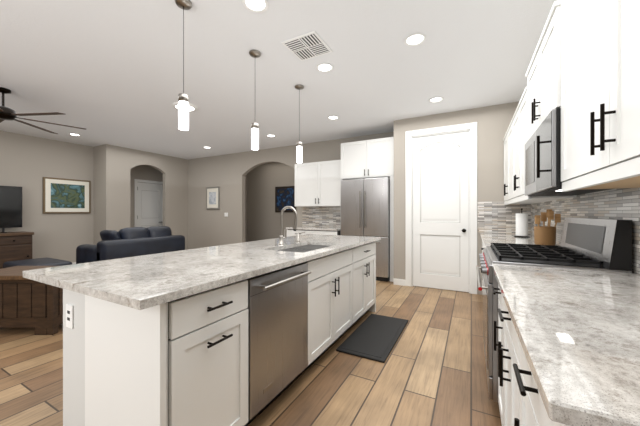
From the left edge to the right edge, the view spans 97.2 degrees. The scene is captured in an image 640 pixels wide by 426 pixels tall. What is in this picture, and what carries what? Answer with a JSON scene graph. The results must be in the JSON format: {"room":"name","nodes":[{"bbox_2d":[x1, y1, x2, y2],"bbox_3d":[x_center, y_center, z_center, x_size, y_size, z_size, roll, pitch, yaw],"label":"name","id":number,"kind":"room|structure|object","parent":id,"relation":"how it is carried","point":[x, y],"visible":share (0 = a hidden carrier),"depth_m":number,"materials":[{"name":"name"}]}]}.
{"room":"kitchen","nodes":[
{"label":"kitchen","id":0,"kind":"room"},
{"bbox_2d":[0,131,93,262],"bbox_3d":[-6.847,-0.180,4.182,0.120,2.800,6.100,0,0,28],"label":"wall","id":1,"kind":"structure","parent":0,"point":[28,163],"depth_m":5.99,"materials":[{"name":"paint"}]},
{"bbox_2d":[43,177,90,212],"bbox_3d":[-5.623,-0.375,6.294,0.036,0.770,0.840,0,0,28],"label":"framed picture","id":2,"kind":"object","parent":1,"relation":"attached to","point":[61,195],"visible":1,"depth_m":6.26,"materials":[{"name":"paper"},{"name":"wood"},{"name":"glass"}]},
{"bbox_2d":[94,144,111,244],"bbox_3d":[-5.125,-0.180,6.651,0.580,2.800,0.120,0,0,28],"label":"wall","id":3,"kind":"structure","parent":0,"point":[102,187],"depth_m":6.56,"materials":[{"name":"paint"}]},
{"bbox_2d":[112,145,187,249],"bbox_3d":[-4.422,-0.180,7.477,0.120,2.800,2.000,0,0,28],"label":"wall","id":4,"kind":"structure","parent":0,"point":[129,165],"depth_m":7.71,"materials":[{"name":"paint"}]},
{"bbox_2d":[134,179,162,226],"bbox_3d":[-4.858,0.145,8.108,0.015,2.150,0.900,0,0,28],"label":"door frame","id":5,"kind":"structure","parent":4,"relation":"attached to","point":[135,197],"depth_m":7.75,"materials":[{"name":"white wood"}]},
{"bbox_2d":[137,182,162,227],"bbox_3d":[-4.866,0.181,8.110,0.098,2.062,0.752,0,0,28],"label":"hall door","id":6,"kind":"structure","parent":4,"relation":"in","point":[149,204],"depth_m":8.10,"materials":[{"name":"white wood"}]},
{"bbox_2d":[245,175,246,241],"bbox_3d":[-2.673,-0.180,8.474,0.120,2.800,1.170,0,0,28],"label":"wall","id":7,"kind":"structure","parent":0,"point":[246,175],"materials":[{"name":"paint"}]},
{"bbox_2d":[0,280,501,425],"bbox_3d":[-2.215,1.270,3.911,9.600,0.100,10.400,0,0,28],"label":"floor","id":8,"kind":"structure","parent":0,"point":[431,371],"depth_m":2.08,"materials":[{"name":"brown wood"}]},
{"bbox_2d":[0,231,33,268],"bbox_3d":[-6.098,0.795,4.870,0.529,0.850,1.560,0,0,28],"label":"media console","id":9,"kind":"object","parent":8,"relation":"on","point":[15,246],"visible":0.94,"depth_m":5.22,"materials":[{"name":"brown wood"}]},
{"bbox_2d":[0,186,21,232],"bbox_3d":[-6.120,-0.070,4.881,0.220,0.880,1.380,0,0,28],"label":"screen","id":10,"kind":"object","parent":9,"relation":"on","point":[10,206],"visible":1,"depth_m":5.34,"materials":[{"name":"black"}]},
{"bbox_2d":[0,266,62,334],"bbox_3d":[-3.099,0.920,3.055,0.915,0.600,0.530,0,0,0],"label":"trunk","id":11,"kind":"object","parent":8,"relation":"on","point":[30,303],"visible":0.5,"depth_m":2.82,"materials":[{"name":"brown wood"}]},
{"bbox_2d":[3,257,71,267],"bbox_3d":[-4.491,0.995,4.490,0.920,0.450,0.570,0,0,28],"label":"ottoman","id":12,"kind":"object","parent":8,"relation":"on","point":[46,261],"visible":0.27,"depth_m":4.39,"materials":[{"name":"grey leather"}]},
{"bbox_2d":[76,226,184,263],"bbox_3d":[-3.419,0.739,5.209,0.950,0.962,1.450,0,0,28],"label":"sofa","id":13,"kind":"object","parent":8,"relation":"on","point":[128,242],"visible":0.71,"depth_m":4.84,"materials":[{"name":"black fabric"}]},
{"bbox_2d":[56,238,380,425],"bbox_3d":[-0.325,0.776,2.478,0.966,0.887,2.748,0,0,28],"label":"kitchen island","id":14,"kind":"object","parent":8,"relation":"on","point":[242,334],"depth_m":1.40,"materials":[{"name":"wood"}]},
{"bbox_2d":[23,234,374,309],"bbox_3d":[-0.392,0.316,2.496,1.050,0.033,2.910,0,0,28],"label":"island countertop","id":15,"kind":"structure","parent":14,"relation":"on","point":[142,282],"depth_m":1.47,"materials":[{"name":"grey stone"}]},
{"bbox_2d":[275,206,298,245],"bbox_3d":[-0.291,0.117,2.681,0.213,0.366,0.111,0,0,28],"label":"faucet","id":16,"kind":"object","parent":15,"relation":"on","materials":[{"name":"silver metal"}]},
{"bbox_2d":[295,232,304,241],"bbox_3d":[-0.203,0.246,2.945,0.103,0.107,0.044,0,0,28],"label":"soap dispenser","id":17,"kind":"object","parent":15,"relation":"on","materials":[{"name":"silver metal"}]},
{"bbox_2d":[279,242,330,253],"bbox_3d":[-0.124,0.424,2.563,0.420,0.206,0.780,0,0,28],"label":"sink","id":18,"kind":"object","parent":15,"relation":"in","point":[306,245],"depth_m":2.72,"materials":[{"name":"silver metal"}]},
{"bbox_2d":[286,228,340,236],"bbox_3d":[-0.046,0.780,5.907,1.167,0.881,0.608,0,0,28],"label":"base cabinet","id":19,"kind":"object","parent":8,"relation":"on","point":[290,232],"depth_m":5.70,"materials":[{"name":"white wood"}]},
{"bbox_2d":[306,228,337,231],"bbox_3d":[-0.053,0.320,5.899,1.172,0.040,0.628,0,0,28],"label":"countertop","id":20,"kind":"structure","parent":19,"relation":"on","point":[307,229],"depth_m":5.51,"materials":[{"name":"grey stone"}]},
{"bbox_2d":[341,177,389,281],"bbox_3d":[0.905,0.295,5.380,0.910,1.850,0.601,0,0,28],"label":"refrigerator","id":21,"kind":"object","parent":8,"relation":"on","point":[365,207],"visible":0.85,"depth_m":5.09,"materials":[{"name":"grey metal"}]},
{"bbox_2d":[336,314,407,362],"bbox_3d":[0.569,1.210,2.833,0.435,0.021,1.010,0,0,28],"label":"kitchen mat","id":22,"kind":"object","parent":8,"relation":"on","point":[374,337],"visible":1,"depth_m":2.69,"materials":[{"name":"black rubber"}]},
{"bbox_2d":[481,241,483,291],"bbox_3d":[2.521,0.776,3.774,0.596,0.887,0.657,0,0,28],"label":"base cabinet","id":23,"kind":"object","parent":8,"relation":"on","point":[482,248],"depth_m":3.37,"materials":[{"name":"wood"}]},
{"bbox_2d":[496,289,499,409],"bbox_3d":[1.228,0.776,1.364,0.596,0.887,0.387,0,0,28],"label":"base cabinet","id":24,"kind":"object","parent":8,"relation":"on","point":[498,292],"depth_m":1.58,"materials":[{"name":"wood"}]},
{"bbox_2d":[500,297,511,425],"bbox_3d":[1.045,0.776,1.022,0.596,0.887,0.642,0,0,28],"label":"base cabinet","id":25,"kind":"object","parent":8,"relation":"on","point":[505,325],"depth_m":1.27,"materials":[{"name":"wood"}]},
{"bbox_2d":[491,264,565,350],"bbox_3d":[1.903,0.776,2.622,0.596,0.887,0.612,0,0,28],"label":"base cabinet","id":26,"kind":"object","parent":8,"relation":"on","point":[493,289],"depth_m":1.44,"materials":[{"name":"white wood"}]},
{"bbox_2d":[480,233,559,248],"bbox_3d":[2.200,0.317,3.217,0.618,0.033,1.943,0,0,28],"label":"countertop","id":27,"kind":"structure","parent":26,"relation":"on","point":[488,238],"depth_m":3.19,"materials":[{"name":"grey stone"}]},
{"bbox_2d":[514,208,529,236],"bbox_3d":[2.535,0.120,3.543,0.170,0.360,0.170,0,0,28],"label":"paper towel holder","id":28,"kind":"object","parent":27,"relation":"on","point":[521,224],"visible":1,"depth_m":3.49,"materials":[{"name":"white metal"}]},
{"bbox_2d":[534,209,560,244],"bbox_3d":[2.100,0.132,2.612,0.200,0.335,0.194,0,0,28],"label":"utensil crock","id":29,"kind":"object","parent":27,"relation":"on","point":[544,235],"visible":0.88,"depth_m":2.56,"materials":[{"name":"wood"}]},
{"bbox_2d":[512,333,559,425],"bbox_3d":[0.812,0.776,0.587,0.596,0.887,0.601,0,0,28],"label":"base cabinet","id":30,"kind":"object","parent":8,"relation":"on","point":[526,411],"depth_m":0.83,"materials":[{"name":"wood"}]},
{"bbox_2d":[492,263,639,425],"bbox_3d":[0.971,0.317,0.924,0.618,0.033,1.407,0,0,28],"label":"countertop","id":31,"kind":"structure","parent":30,"relation":"on","point":[577,331],"depth_m":0.69,"materials":[{"name":"grey stone"}]},
{"bbox_2d":[476,217,631,401],"bbox_3d":[1.483,0.627,1.974,0.672,1.185,0.914,0,0,28],"label":"range","id":32,"kind":"object","parent":8,"relation":"on","point":[595,244],"visible":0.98,"depth_m":1.70,"materials":[{"name":"silver metal"}]},
{"bbox_2d":[247,162,296,241],"bbox_3d":[-1.023,-0.180,8.355,3.140,2.800,0.120,0,0,28],"label":"wall","id":33,"kind":"structure","parent":0,"point":[262,216],"depth_m":8.61,"materials":[{"name":"paint"}]},
{"bbox_2d":[275,186,295,211],"bbox_3d":[-1.017,-0.400,8.261,0.720,0.760,0.035,0,0,28],"label":"framed picture","id":34,"kind":"object","parent":33,"relation":"attached to","point":[284,196],"visible":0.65,"depth_m":8.25,"materials":[{"name":"black"}]},
{"bbox_2d":[0,0,557,158],"bbox_3d":[-2.215,-1.630,3.911,9.600,0.100,10.400,0,0,28],"label":"ceiling","id":35,"kind":"structure","parent":0,"point":[103,72],"depth_m":3.06,"materials":[{"name":"white paint"}]},
{"bbox_2d":[0,87,85,133],"bbox_3d":[-4.064,-1.390,3.602,1.596,0.380,1.620,0,0,28],"label":"ceiling fan","id":36,"kind":"object","parent":35,"relation":"hanging from","point":[7,113],"visible":1,"depth_m":3.59,"materials":[{"name":"brown metal"}]},
{"bbox_2d":[175,0,191,130],"bbox_3d":[-1.022,-1.103,2.114,0.120,0.953,0.120,0,0,28],"label":"pendant light","id":37,"kind":"object","parent":35,"relation":"hanging from","point":[183,111],"visible":1,"depth_m":2.09,"materials":[{"name":"white glass"}]},
{"bbox_2d":[172,102,197,111],"bbox_3d":[-2.001,-1.569,4.182,0.350,0.022,0.350,0,0,28],"label":"recessed light","id":38,"kind":"object","parent":35,"relation":"attached to","point":[192,107],"visible":0.35,"depth_m":4.14,"materials":[{"name":"white plastic"}]},
{"bbox_2d":[249,50,260,149],"bbox_3d":[-0.641,-1.103,2.783,0.120,0.953,0.120,0,0,28],"label":"pendant light","id":39,"kind":"object","parent":35,"relation":"hanging from","point":[255,125],"visible":1,"depth_m":2.75,"materials":[{"name":"white glass"}]},
{"bbox_2d":[242,0,268,12],"bbox_3d":[-0.485,-1.575,2.121,0.196,0.007,0.196,0,0,28],"label":"recessed light","id":40,"kind":"object","parent":35,"relation":"in","point":[258,6],"visible":1,"depth_m":2.14,"materials":[{"name":"white plastic"}]},
{"bbox_2d":[295,84,303,162],"bbox_3d":[-0.258,-1.103,3.519,0.120,0.953,0.120,0,0,28],"label":"pendant light","id":41,"kind":"object","parent":35,"relation":"hanging from","point":[299,87],"visible":1,"depth_m":3.49,"materials":[{"name":"white glass"}]},
{"bbox_2d":[281,30,332,60],"bbox_3d":[-0.118,-1.573,2.679,0.360,0.014,0.360,0,0,28],"label":"ceiling vent","id":42,"kind":"object","parent":35,"relation":"in","point":[309,45],"visible":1,"depth_m":2.65,"materials":[{"name":"white plastic"}]},
{"bbox_2d":[316,63,333,71],"bbox_3d":[0.051,-1.575,3.059,0.196,0.007,0.196,0,0,28],"label":"recessed light","id":43,"kind":"object","parent":35,"relation":"in","point":[324,67],"visible":1,"depth_m":3.06,"materials":[{"name":"white plastic"}]},
{"bbox_2d":[327,116,338,119],"bbox_3d":[0.218,-1.575,4.660,0.196,0.007,0.196,0,0,28],"label":"recessed light","id":44,"kind":"object","parent":35,"relation":"in","point":[333,117],"visible":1,"depth_m":4.66,"materials":[{"name":"white plastic"}]},
{"bbox_2d":[404,33,425,45],"bbox_3d":[0.865,-1.575,2.566,0.196,0.007,0.196,0,0,28],"label":"recessed light","id":45,"kind":"object","parent":35,"relation":"in","point":[415,39],"visible":1,"depth_m":2.56,"materials":[{"name":"white plastic"}]},
{"bbox_2d":[429,97,443,102],"bbox_3d":[1.615,-1.575,3.922,0.196,0.007,0.196,0,0,28],"label":"recessed light","id":46,"kind":"object","parent":35,"relation":"in","point":[435,99],"visible":1,"depth_m":3.92,"materials":[{"name":"white plastic"}]},
{"bbox_2d":[188,132,393,248],"bbox_3d":[-1.136,-0.180,6.918,6.440,2.800,0.120,0,0,28],"label":"wall","id":47,"kind":"structure","parent":0,"point":[226,173],"depth_m":7.54,"materials":[{"name":"paint"}]},
{"bbox_2d":[206,187,219,208],"bbox_3d":[-2.966,-0.410,7.811,0.510,0.620,0.031,0,0,28],"label":"picture","id":48,"kind":"object","parent":47,"relation":"attached to","point":[212,197],"visible":1,"depth_m":7.79,"materials":[{"name":"white paper"}]},
{"bbox_2d":[72,262,404,285],"bbox_3d":[-2.180,1.170,3.563,8.690,0.100,9.420,0,0,28],"label":"baseboard","id":49,"kind":"structure","parent":47,"relation":"attached to","point":[399,282],"depth_m":4.78,"materials":[{"name":"white wood"}]},
{"bbox_2d":[302,206,339,226],"bbox_3d":[0.108,0.080,6.177,1.152,0.440,0.011,0,0,28],"label":"backsplash","id":50,"kind":"structure","parent":47,"relation":"attached to","point":[322,216],"depth_m":6.21,"materials":[{"name":"grey tile"}]},
{"bbox_2d":[295,137,393,206],"bbox_3d":[0.463,-0.750,5.702,2.226,1.220,0.504,0,0,28],"label":"upper cabinet","id":51,"kind":"object","parent":47,"relation":"attached to","point":[317,184],"visible":1,"depth_m":5.63,"materials":[{"name":"white wood"}]},
{"bbox_2d":[394,101,519,294],"bbox_3d":[2.131,-0.180,4.429,1.910,2.800,0.120,0,0,28],"label":"wall","id":52,"kind":"structure","parent":0,"point":[493,122],"depth_m":4.23,"materials":[{"name":"paint"}]},
{"bbox_2d":[413,131,468,291],"bbox_3d":[1.905,-0.020,4.495,0.824,2.464,0.107,0,0,28],"label":"pantry door","id":53,"kind":"structure","parent":52,"relation":"in","point":[441,211],"depth_m":4.50,"materials":[{"name":"white wood"}]},
{"bbox_2d":[405,122,476,293],"bbox_3d":[1.924,-0.072,4.530,1.050,2.585,0.138,0,0,28],"label":"door frame","id":54,"kind":"structure","parent":52,"relation":"attached to","point":[471,127],"depth_m":4.40,"materials":[{"name":"white wood"}]},
{"bbox_2d":[478,202,530,234],"bbox_3d":[2.648,0.068,4.077,0.644,0.465,0.011,0,0,28],"label":"backsplash","id":55,"kind":"structure","parent":52,"relation":"attached to","point":[497,217],"depth_m":4.09,"materials":[{"name":"grey tile"}]},
{"bbox_3d":[1.265,-0.180,0.666,0.120,2.800,7.570,0,0,28],"label":"wall","id":56,"kind":"structure","parent":0,"visible":0},
{"bbox_2d":[503,124,510,203],"bbox_3d":[2.552,-0.595,3.542,0.322,0.941,1.036,0,0,28],"label":"upper cabinet","id":57,"kind":"object","parent":56,"relation":"attached to","point":[507,138],"depth_m":3.63,"materials":[{"name":"white wood"}]},
{"bbox_2d":[523,0,558,147],"bbox_3d":[1.660,-0.873,1.878,0.322,0.588,0.920,0,0,28],"label":"upper cabinet","id":58,"kind":"object","parent":56,"relation":"attached to","point":[541,95],"depth_m":1.85,"materials":[{"name":"white wood"}]},
{"bbox_2d":[525,108,609,196],"bbox_3d":[1.629,-0.353,1.895,0.391,0.443,0.912,0,0,28],"label":"over-the-range microwave","id":59,"kind":"object","parent":58,"relation":"attached to","point":[543,160],"visible":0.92,"depth_m":1.69,"materials":[{"name":"silver"}]},
{"bbox_2d":[511,96,576,203],"bbox_3d":[2.122,-0.595,2.740,0.322,0.941,1.029,0,0,28],"label":"upper cabinet","id":60,"kind":"object","parent":56,"relation":"attached to","point":[518,196],"depth_m":2.81,"materials":[{"name":"white wood"}]},
{"bbox_2d":[531,188,639,273],"bbox_3d":[1.928,0.068,2.041,0.011,0.465,4.280,0,0,28],"label":"backsplash","id":61,"kind":"structure","parent":56,"relation":"attached to","point":[622,203],"depth_m":1.78,"materials":[{"name":"grey tile"}]},
{"bbox_2d":[559,0,639,191],"bbox_3d":[1.289,-0.677,1.168,0.306,1.106,0.677,0,0,28],"label":"upper cabinet","id":62,"kind":"object","parent":56,"relation":"attached to","point":[583,72],"depth_m":1.32,"materials":[{"name":"white wood"}]},
{"bbox_2d":[595,0,639,183],"bbox_3d":[0.984,-0.677,0.601,0.306,1.106,0.849,0,0,28],"label":"upper cabinet","id":63,"kind":"object","parent":56,"relation":"attached to","point":[617,22],"depth_m":0.95,"materials":[{"name":"white wood"}]}
]}

